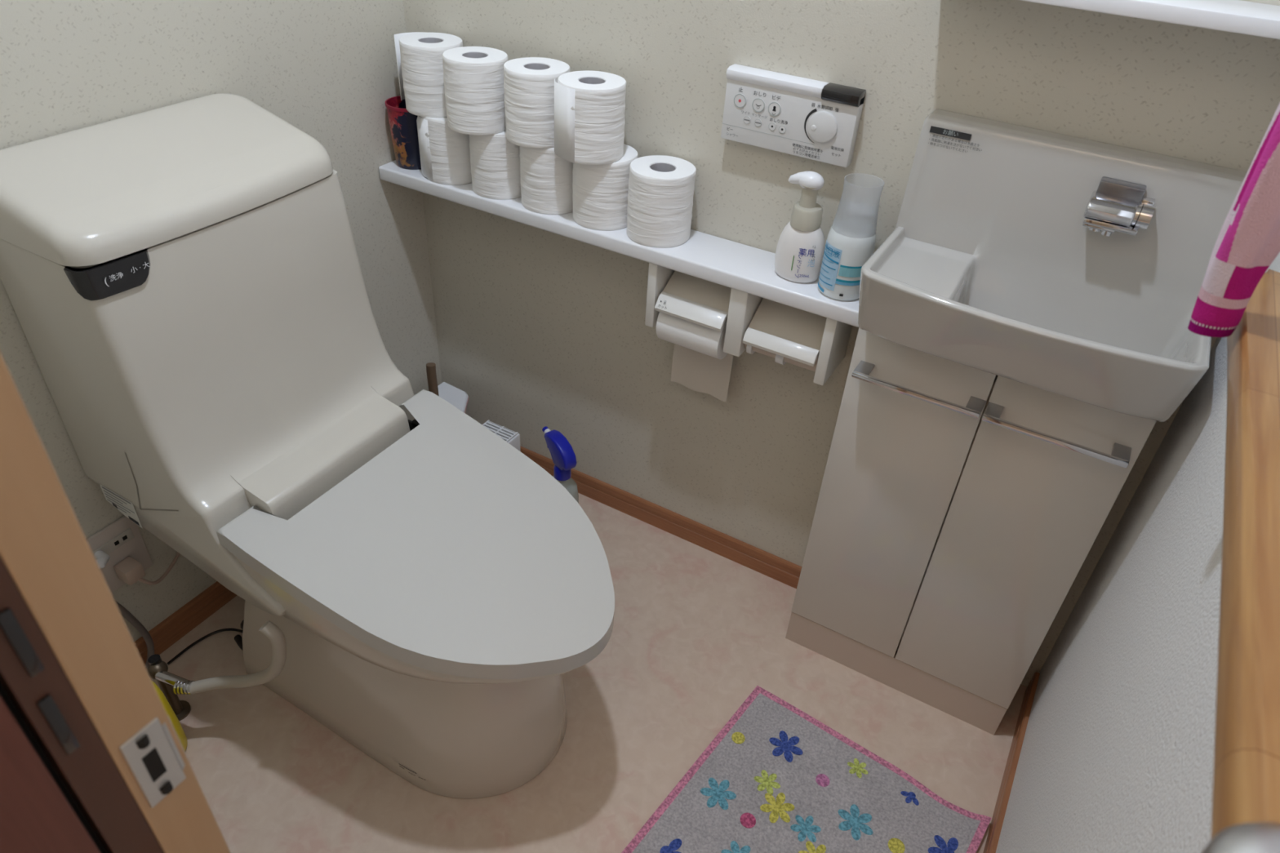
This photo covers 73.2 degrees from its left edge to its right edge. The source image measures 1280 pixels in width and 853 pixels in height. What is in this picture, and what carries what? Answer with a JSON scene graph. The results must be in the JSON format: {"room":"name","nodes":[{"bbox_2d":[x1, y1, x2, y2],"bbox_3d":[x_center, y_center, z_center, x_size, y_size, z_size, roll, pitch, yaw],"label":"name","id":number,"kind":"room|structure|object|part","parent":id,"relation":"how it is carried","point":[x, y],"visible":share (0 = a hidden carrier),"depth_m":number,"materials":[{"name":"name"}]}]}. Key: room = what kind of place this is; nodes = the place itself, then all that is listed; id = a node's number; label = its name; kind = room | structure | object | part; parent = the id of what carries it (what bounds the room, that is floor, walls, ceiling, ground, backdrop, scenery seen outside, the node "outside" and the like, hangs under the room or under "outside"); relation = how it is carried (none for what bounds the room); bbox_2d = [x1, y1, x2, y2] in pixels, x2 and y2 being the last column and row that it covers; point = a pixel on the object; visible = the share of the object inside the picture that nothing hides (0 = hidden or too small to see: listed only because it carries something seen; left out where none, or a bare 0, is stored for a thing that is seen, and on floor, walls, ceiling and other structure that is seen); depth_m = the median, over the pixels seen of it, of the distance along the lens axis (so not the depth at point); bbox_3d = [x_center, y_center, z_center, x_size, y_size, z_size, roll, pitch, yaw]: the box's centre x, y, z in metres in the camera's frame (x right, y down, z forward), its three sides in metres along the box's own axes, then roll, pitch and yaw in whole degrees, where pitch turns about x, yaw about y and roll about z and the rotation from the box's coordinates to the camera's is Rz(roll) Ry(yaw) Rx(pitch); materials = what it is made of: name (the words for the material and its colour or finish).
{"room":"bathroom","nodes":[
{"label":"bathroom","id":0,"kind":"room"},
{"bbox_2d":[0,0,441,641],"bbox_3d":[-1.041,-0.361,0.537,0.080,2.400,2.400,21,40,22],"label":"wall","id":1,"kind":"structure","parent":0,"point":[326,68],"depth_m":1.32,"materials":[{"name":"paint"}]},
{"bbox_2d":[86,515,152,593],"bbox_3d":[-0.846,0.211,1.386,0.010,0.120,0.100,21,40,22],"label":"wall socket","id":2,"kind":"object","parent":1,"relation":"attached to","point":[122,539],"visible":0.53,"depth_m":1.39,"materials":[{"name":"beige plastic"}]},
{"bbox_2d":[93,550,109,568],"bbox_3d":[-0.848,0.213,1.334,0.029,0.021,0.051,21,40,22],"label":"plug","id":3,"kind":"object","parent":2,"relation":"attached to","point":[101,557],"visible":0.53,"depth_m":1.34,"materials":[{"name":"white plastic"}]},
{"bbox_2d":[114,600,154,670],"bbox_3d":[-0.861,0.340,1.421,0.027,0.238,0.080,21,40,22],"label":"cable","id":4,"kind":"object","parent":1,"relation":"attached to","point":[124,612],"visible":0.38,"depth_m":1.45,"materials":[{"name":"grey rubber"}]},
{"bbox_2d":[113,551,180,585],"bbox_3d":[-0.793,0.198,1.437,0.041,0.106,0.158,21,40,22],"label":"plug","id":5,"kind":"object","parent":1,"relation":"attached to","point":[129,571],"visible":0.68,"depth_m":1.39,"materials":[{"name":"beige plastic"}]},
{"bbox_3d":[-0.789,0.194,1.442,0.018,0.106,0.147,14,38,13],"label":"cord","id":6,"kind":"part","parent":5,"relation":"part of","materials":[{"name":"beige plastic"}]},
{"bbox_2d":[133,581,237,665],"bbox_3d":[-0.745,0.272,1.676,0.008,0.056,1.120,21,40,22],"label":"baseboard","id":7,"kind":"structure","parent":1,"relation":"attached to","point":[184,620],"depth_m":1.56,"materials":[{"name":"brown wood"}]},
{"bbox_2d":[151,493,1026,852],"bbox_3d":[-0.466,0.849,1.021,1.493,0.050,2.460,21,40,22],"label":"floor","id":8,"kind":"structure","parent":0,"point":[695,630],"depth_m":1.46,"materials":[{"name":"plastic"}]},
{"bbox_2d":[146,653,191,720],"bbox_3d":[-0.771,0.423,1.403,0.040,0.140,0.040,21,40,22],"label":"valve","id":9,"kind":"object","parent":8,"relation":"on","point":[181,708],"visible":0.84,"depth_m":1.40,"materials":[{"name":"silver metal"}]},
{"bbox_3d":[-0.768,0.371,1.363,0.017,0.010,0.017,21,40,22],"label":"valve knob","id":10,"kind":"part","parent":9,"relation":"part of","materials":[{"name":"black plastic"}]},
{"bbox_2d":[151,680,187,751],"bbox_3d":[-0.744,0.460,1.327,0.109,0.173,0.070,21,40,22],"label":"bottle","id":11,"kind":"object","parent":8,"relation":"on","point":[179,730],"visible":0.06,"depth_m":1.35,"materials":[{"name":"yellow plastic"}]},
{"bbox_2d":[166,628,243,665],"bbox_3d":[-0.783,0.390,1.556,0.137,0.006,0.036,-19,43,-28],"label":"cable","id":12,"kind":"object","parent":8,"relation":"on","point":[187,648],"visible":0.87,"depth_m":1.56,"materials":[{"name":"black plastic"}]},
{"bbox_2d":[234,619,244,650],"bbox_3d":[-0.693,0.350,1.535,0.095,0.104,0.067,21,40,22],"label":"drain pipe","id":13,"kind":"object","parent":8,"relation":"on","point":[238,639],"visible":0.15,"depth_m":1.55,"materials":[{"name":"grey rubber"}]},
{"bbox_2d":[0,93,614,799],"bbox_3d":[-0.383,0.082,1.267,0.802,0.889,0.414,21,40,22],"label":"toilet","id":14,"kind":"object","parent":8,"relation":"on","point":[184,284],"visible":1,"depth_m":1.19,"materials":[{"name":"white ceramic"}]},
{"bbox_3d":[-0.623,-0.179,1.020,0.092,0.035,0.033,-23,45,-31],"label":"flush lever","id":15,"kind":"part","parent":14,"relation":"part of","materials":[{"name":"black plastic"}]},
{"bbox_3d":[-0.617,-0.340,1.134,0.210,0.083,0.407,21,40,22],"label":"cistern lid","id":16,"kind":"part","parent":14,"relation":"part of","materials":[{"name":"white ceramic"}]},
{"bbox_2d":[155,620,286,694],"bbox_3d":[-0.630,0.338,1.279,0.261,0.219,0.037,10,37,8],"label":"hose","id":17,"kind":"object","parent":14,"relation":"attached to","point":[182,686],"visible":1,"depth_m":1.31,"materials":[{"name":"beige plastic"}]},
{"bbox_3d":[-0.483,0.057,1.315,0.105,0.141,0.268,21,40,22],"label":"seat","id":18,"kind":"part","parent":14,"relation":"part of","materials":[{"name":"beige plastic"}]},
{"bbox_3d":[-0.332,0.294,1.383,0.616,0.417,0.392,21,40,22],"label":"bowl","id":19,"kind":"part","parent":14,"relation":"part of","materials":[{"name":"beige ceramic"}]},
{"bbox_3d":[-0.254,0.165,1.236,0.500,0.108,0.411,21,40,22],"label":"lid","id":20,"kind":"part","parent":14,"relation":"part of","materials":[{"name":"grey plastic"}]},
{"bbox_3d":[-0.244,0.190,1.246,0.449,0.089,0.391,21,40,22],"label":"seat","id":21,"kind":"part","parent":14,"relation":"part of","materials":[{"name":"beige plastic"}]},
{"bbox_2d":[426,362,439,396],"bbox_3d":[-0.401,0.058,1.720,0.090,0.381,0.090,21,40,22],"label":"toilet brush","id":22,"kind":"object","parent":8,"relation":"on","point":[430,366],"visible":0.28,"depth_m":1.65,"materials":[{"name":"brown wood"}]},
{"bbox_2d":[437,382,469,414],"bbox_3d":[-0.435,0.029,1.922,0.125,0.182,0.160,21,40,22],"label":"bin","id":23,"kind":"object","parent":8,"relation":"on","point":[459,398],"visible":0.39,"depth_m":1.90,"materials":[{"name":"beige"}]},
{"bbox_2d":[482,419,520,451],"bbox_3d":[-0.315,0.090,1.854,0.085,0.180,0.085,21,40,22],"label":"box","id":24,"kind":"object","parent":8,"relation":"on","point":[512,437],"visible":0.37,"depth_m":1.81,"materials":[{"name":"white plastic"}]},
{"bbox_2d":[482,419,518,442],"bbox_3d":[-0.310,0.019,1.801,0.078,0.003,0.077,21,40,22],"label":"grille","id":25,"kind":"object","parent":24,"relation":"attached to","point":[508,435],"depth_m":1.81,"materials":[{"name":"grey plastic"}]},
{"bbox_2d":[542,426,578,503],"bbox_3d":[-0.171,0.119,1.779,0.099,0.239,0.060,21,40,22],"label":"spray bottle","id":26,"kind":"object","parent":8,"relation":"on","point":[562,454],"visible":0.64,"depth_m":1.72,"materials":[{"name":"blue plastic"}]},
{"bbox_2d":[621,685,991,852],"bbox_3d":[0.187,0.684,1.243,0.426,0.016,0.650,27,42,27],"label":"floor mat","id":27,"kind":"object","parent":8,"relation":"on","point":[775,778],"visible":1,"depth_m":1.37,"materials":[{"name":"grey fabric"}]},
{"bbox_2d":[785,327,1156,734],"bbox_3d":[0.488,0.166,1.391,0.392,0.700,0.178,21,40,22],"label":"vanity cabinet","id":28,"kind":"object","parent":8,"relation":"on","point":[959,507],"visible":0.88,"depth_m":1.32,"materials":[{"name":"beige"}]},
{"bbox_3d":[0.385,0.122,1.376,0.195,0.624,0.018,21,40,22],"label":"door","id":29,"kind":"part","parent":28,"relation":"part of","materials":[{"name":"beige"}]},
{"bbox_3d":[0.555,0.189,1.302,0.195,0.624,0.018,21,40,22],"label":"door","id":30,"kind":"part","parent":28,"relation":"part of","materials":[{"name":"beige"}]},
{"bbox_2d":[857,108,1247,422],"bbox_3d":[0.502,-0.188,1.086,0.406,0.282,0.241,21,40,22],"label":"basin","id":31,"kind":"object","parent":28,"relation":"in","point":[989,263],"visible":0.93,"depth_m":1.10,"materials":[{"name":"grey ceramic"}]},
{"bbox_2d":[1082,176,1155,235],"bbox_3d":[0.588,-0.265,1.055,0.072,0.059,0.042,21,40,22],"label":"faucet","id":32,"kind":"object","parent":31,"relation":"attached to","point":[1117,205],"visible":1,"depth_m":1.05,"materials":[{"name":"grey metal"}]},
{"bbox_3d":[0.584,-0.263,1.059,0.064,0.033,0.041,21,40,22],"label":"spout","id":33,"kind":"part","parent":32,"relation":"part of","materials":[{"name":"silver metal"}]},
{"bbox_3d":[0.612,-0.258,1.047,0.019,0.033,0.034,21,40,22],"label":"knob","id":34,"kind":"part","parent":32,"relation":"part of","materials":[{"name":"silver metal"}]},
{"bbox_2d":[403,0,1279,687],"bbox_3d":[0.209,-0.731,1.142,1.533,2.400,0.080,21,40,22],"label":"wall","id":35,"kind":"structure","parent":0,"point":[539,328],"depth_m":1.38,"materials":[{"name":"paint"}]},
{"bbox_2d":[378,160,859,327],"bbox_3d":[-0.053,-0.340,1.467,0.942,0.026,0.110,21,40,22],"label":"wall shelf","id":36,"kind":"object","parent":35,"relation":"attached to","point":[738,266],"visible":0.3,"depth_m":1.39,"materials":[{"name":"white laminate"}]},
{"bbox_2d":[384,95,421,169],"bbox_3d":[-0.420,-0.538,1.582,0.082,0.113,0.082,21,40,22],"label":"cup","id":37,"kind":"object","parent":36,"relation":"on","point":[402,123],"visible":0.52,"depth_m":1.56,"materials":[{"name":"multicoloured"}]},
{"bbox_2d":[416,115,471,185],"bbox_3d":[-0.337,-0.509,1.550,0.106,0.114,0.107,21,40,22],"label":"toilet paper roll","id":38,"kind":"object","parent":36,"relation":"on","point":[444,152],"visible":0.53,"depth_m":1.51,"materials":[{"name":"white paper"}]},
{"bbox_2d":[393,31,462,117],"bbox_3d":[-0.359,-0.611,1.494,0.107,0.114,0.114,-13,40,-21],"label":"toilet paper roll","id":39,"kind":"object","parent":38,"relation":"on","point":[419,55],"visible":0.76,"depth_m":1.46,"materials":[{"name":"white paper"}]},
{"bbox_2d":[469,130,521,199],"bbox_3d":[-0.244,-0.472,1.510,0.106,0.114,0.107,-29,48,-36],"label":"toilet paper roll","id":40,"kind":"object","parent":36,"relation":"on","point":[495,161],"visible":0.57,"depth_m":1.47,"materials":[{"name":"white paper"}]},
{"bbox_2d":[442,46,507,135],"bbox_3d":[-0.271,-0.558,1.431,0.107,0.114,0.106,24,41,24],"label":"toilet paper roll","id":41,"kind":"object","parent":40,"relation":"on","point":[473,76],"visible":0.85,"depth_m":1.40,"materials":[{"name":"white paper"}]},
{"bbox_2d":[519,146,573,214],"bbox_3d":[-0.151,-0.437,1.470,0.107,0.114,0.106,-16,41,-24],"label":"toilet paper roll","id":42,"kind":"object","parent":36,"relation":"on","point":[546,178],"visible":0.54,"depth_m":1.44,"materials":[{"name":"white paper"}]},
{"bbox_2d":[503,57,569,148],"bbox_3d":[-0.166,-0.526,1.397,0.107,0.114,0.106,-26,46,-33],"label":"toilet paper roll","id":43,"kind":"object","parent":42,"relation":"on","point":[528,82],"visible":0.74,"depth_m":1.36,"materials":[{"name":"white paper"}]},
{"bbox_2d":[572,143,638,231],"bbox_3d":[-0.059,-0.400,1.430,0.106,0.114,0.107,-6,38,-12],"label":"toilet paper roll","id":44,"kind":"object","parent":36,"relation":"on","point":[600,192],"visible":0.6,"depth_m":1.39,"materials":[{"name":"white paper"}]},
{"bbox_2d":[554,70,626,164],"bbox_3d":[-0.078,-0.484,1.350,0.110,0.114,0.107,-14,40,-22],"label":"toilet paper roll","id":45,"kind":"object","parent":44,"relation":"on","point":[589,106],"visible":1,"depth_m":1.32,"materials":[{"name":"white paper"}]},
{"bbox_2d":[626,155,696,248],"bbox_3d":[0.033,-0.363,1.390,0.107,0.114,0.106,4,37,0],"label":"toilet paper roll","id":46,"kind":"object","parent":36,"relation":"on","point":[660,192],"visible":1,"depth_m":1.35,"materials":[{"name":"white paper"}]},
{"bbox_2d":[644,262,852,385],"bbox_3d":[0.174,-0.189,1.410,0.325,0.121,0.114,21,40,22],"label":"paper holder","id":47,"kind":"object","parent":36,"relation":"attached to","point":[818,344],"visible":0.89,"depth_m":1.38,"materials":[{"name":"white plastic"}]},
{"bbox_2d":[656,311,733,402],"bbox_3d":[0.094,-0.122,1.498,0.116,0.192,0.078,21,40,22],"label":"toilet paper roll","id":48,"kind":"object","parent":47,"relation":"hanging from","point":[700,363],"visible":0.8,"depth_m":1.53,"materials":[{"name":"white paper"}]},
{"bbox_2d":[774,170,825,283],"bbox_3d":[0.245,-0.298,1.281,0.075,0.163,0.059,21,40,22],"label":"soap dispenser","id":49,"kind":"object","parent":36,"relation":"on","point":[801,245],"visible":0.97,"depth_m":1.27,"materials":[{"name":"white plastic"}]},
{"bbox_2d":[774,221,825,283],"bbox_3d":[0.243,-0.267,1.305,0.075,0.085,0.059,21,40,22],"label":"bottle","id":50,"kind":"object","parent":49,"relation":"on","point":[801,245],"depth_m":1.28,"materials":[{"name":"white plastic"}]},
{"bbox_2d":[817,173,884,301],"bbox_3d":[0.306,-0.272,1.245,0.069,0.172,0.070,21,40,22],"label":"bottle","id":51,"kind":"object","parent":36,"relation":"on","point":[851,242],"visible":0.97,"depth_m":1.22,"materials":[{"name":"white plastic"}]},
{"bbox_2d":[520,445,801,588],"bbox_3d":[-0.060,0.155,1.893,0.933,0.056,0.008,21,40,22],"label":"baseboard","id":52,"kind":"structure","parent":35,"relation":"attached to","point":[771,566],"depth_m":1.82,"materials":[{"name":"brown wood"}]},
{"bbox_2d":[720,63,866,167],"bbox_3d":[0.217,-0.453,1.254,0.203,0.105,0.029,21,40,22],"label":"remote","id":53,"kind":"object","parent":35,"relation":"attached to","point":[805,117],"visible":1,"depth_m":1.24,"materials":[{"name":"white plastic"}]},
{"bbox_2d":[1019,0,1279,39],"bbox_3d":[0.551,-0.465,0.956,0.460,0.029,0.101,21,40,22],"label":"shelf","id":54,"kind":"object","parent":35,"relation":"attached to","point":[1238,16],"visible":1,"depth_m":0.90,"materials":[{"name":"white laminate"}]},
{"bbox_2d":[995,252,1279,852],"bbox_3d":[0.213,0.133,-0.006,0.080,2.400,2.400,21,40,22],"label":"wall","id":55,"kind":"structure","parent":0,"point":[1117,754],"depth_m":0.91,"materials":[{"name":"white paint"}]},
{"bbox_2d":[982,671,1039,852],"bbox_3d":[0.430,0.738,1.162,0.008,0.056,1.110,21,40,22],"label":"baseboard","id":56,"kind":"structure","parent":55,"relation":"attached to","point":[1001,806],"depth_m":1.40,"materials":[{"name":"brown wood"}]},
{"bbox_2d":[1200,268,1279,852],"bbox_3d":[0.362,0.061,0.491,0.084,0.096,0.685,21,40,22],"label":"handrail","id":57,"kind":"object","parent":55,"relation":"attached to","point":[1246,814],"visible":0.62,"depth_m":0.42,"materials":[{"name":"brown wood"}]},
{"bbox_3d":[0.491,-0.449,0.345,0.095,0.011,0.073,21,40,22],"label":"towel ring","id":58,"kind":"object","parent":55,"relation":"attached to","visible":0},
{"bbox_2d":[1187,102,1279,337],"bbox_3d":[0.442,-0.266,0.516,0.048,0.485,0.045,-10,39,-18],"label":"hand towel","id":59,"kind":"object","parent":58,"relation":"hanging from","point":[1247,242],"visible":1,"depth_m":0.61,"materials":[{"name":"pink fabric"}]},
{"bbox_3d":[-0.389,-0.139,0.301,1.373,2.400,0.060,21,40,22],"label":"wall","id":60,"kind":"structure","parent":0,"visible":0},
{"bbox_2d":[0,352,231,852],"bbox_3d":[-0.107,0.136,0.211,0.633,2.100,0.184,21,40,22],"label":"door frame","id":61,"kind":"structure","parent":60,"relation":"in","point":[93,760],"depth_m":0.40,"materials":[{"name":"brown wood"}]},
{"bbox_3d":[-0.347,0.076,0.301,0.110,2.060,0.129,21,40,22],"label":"casing","id":62,"kind":"part","parent":61,"relation":"part of","materials":[{"name":"red wood"}]},
{"bbox_3d":[-0.255,0.176,0.457,0.004,0.056,0.027,17,39,17],"label":"strike plate","id":63,"kind":"part","parent":61,"relation":"part of","materials":[{"name":"silver metal"}]}
]}

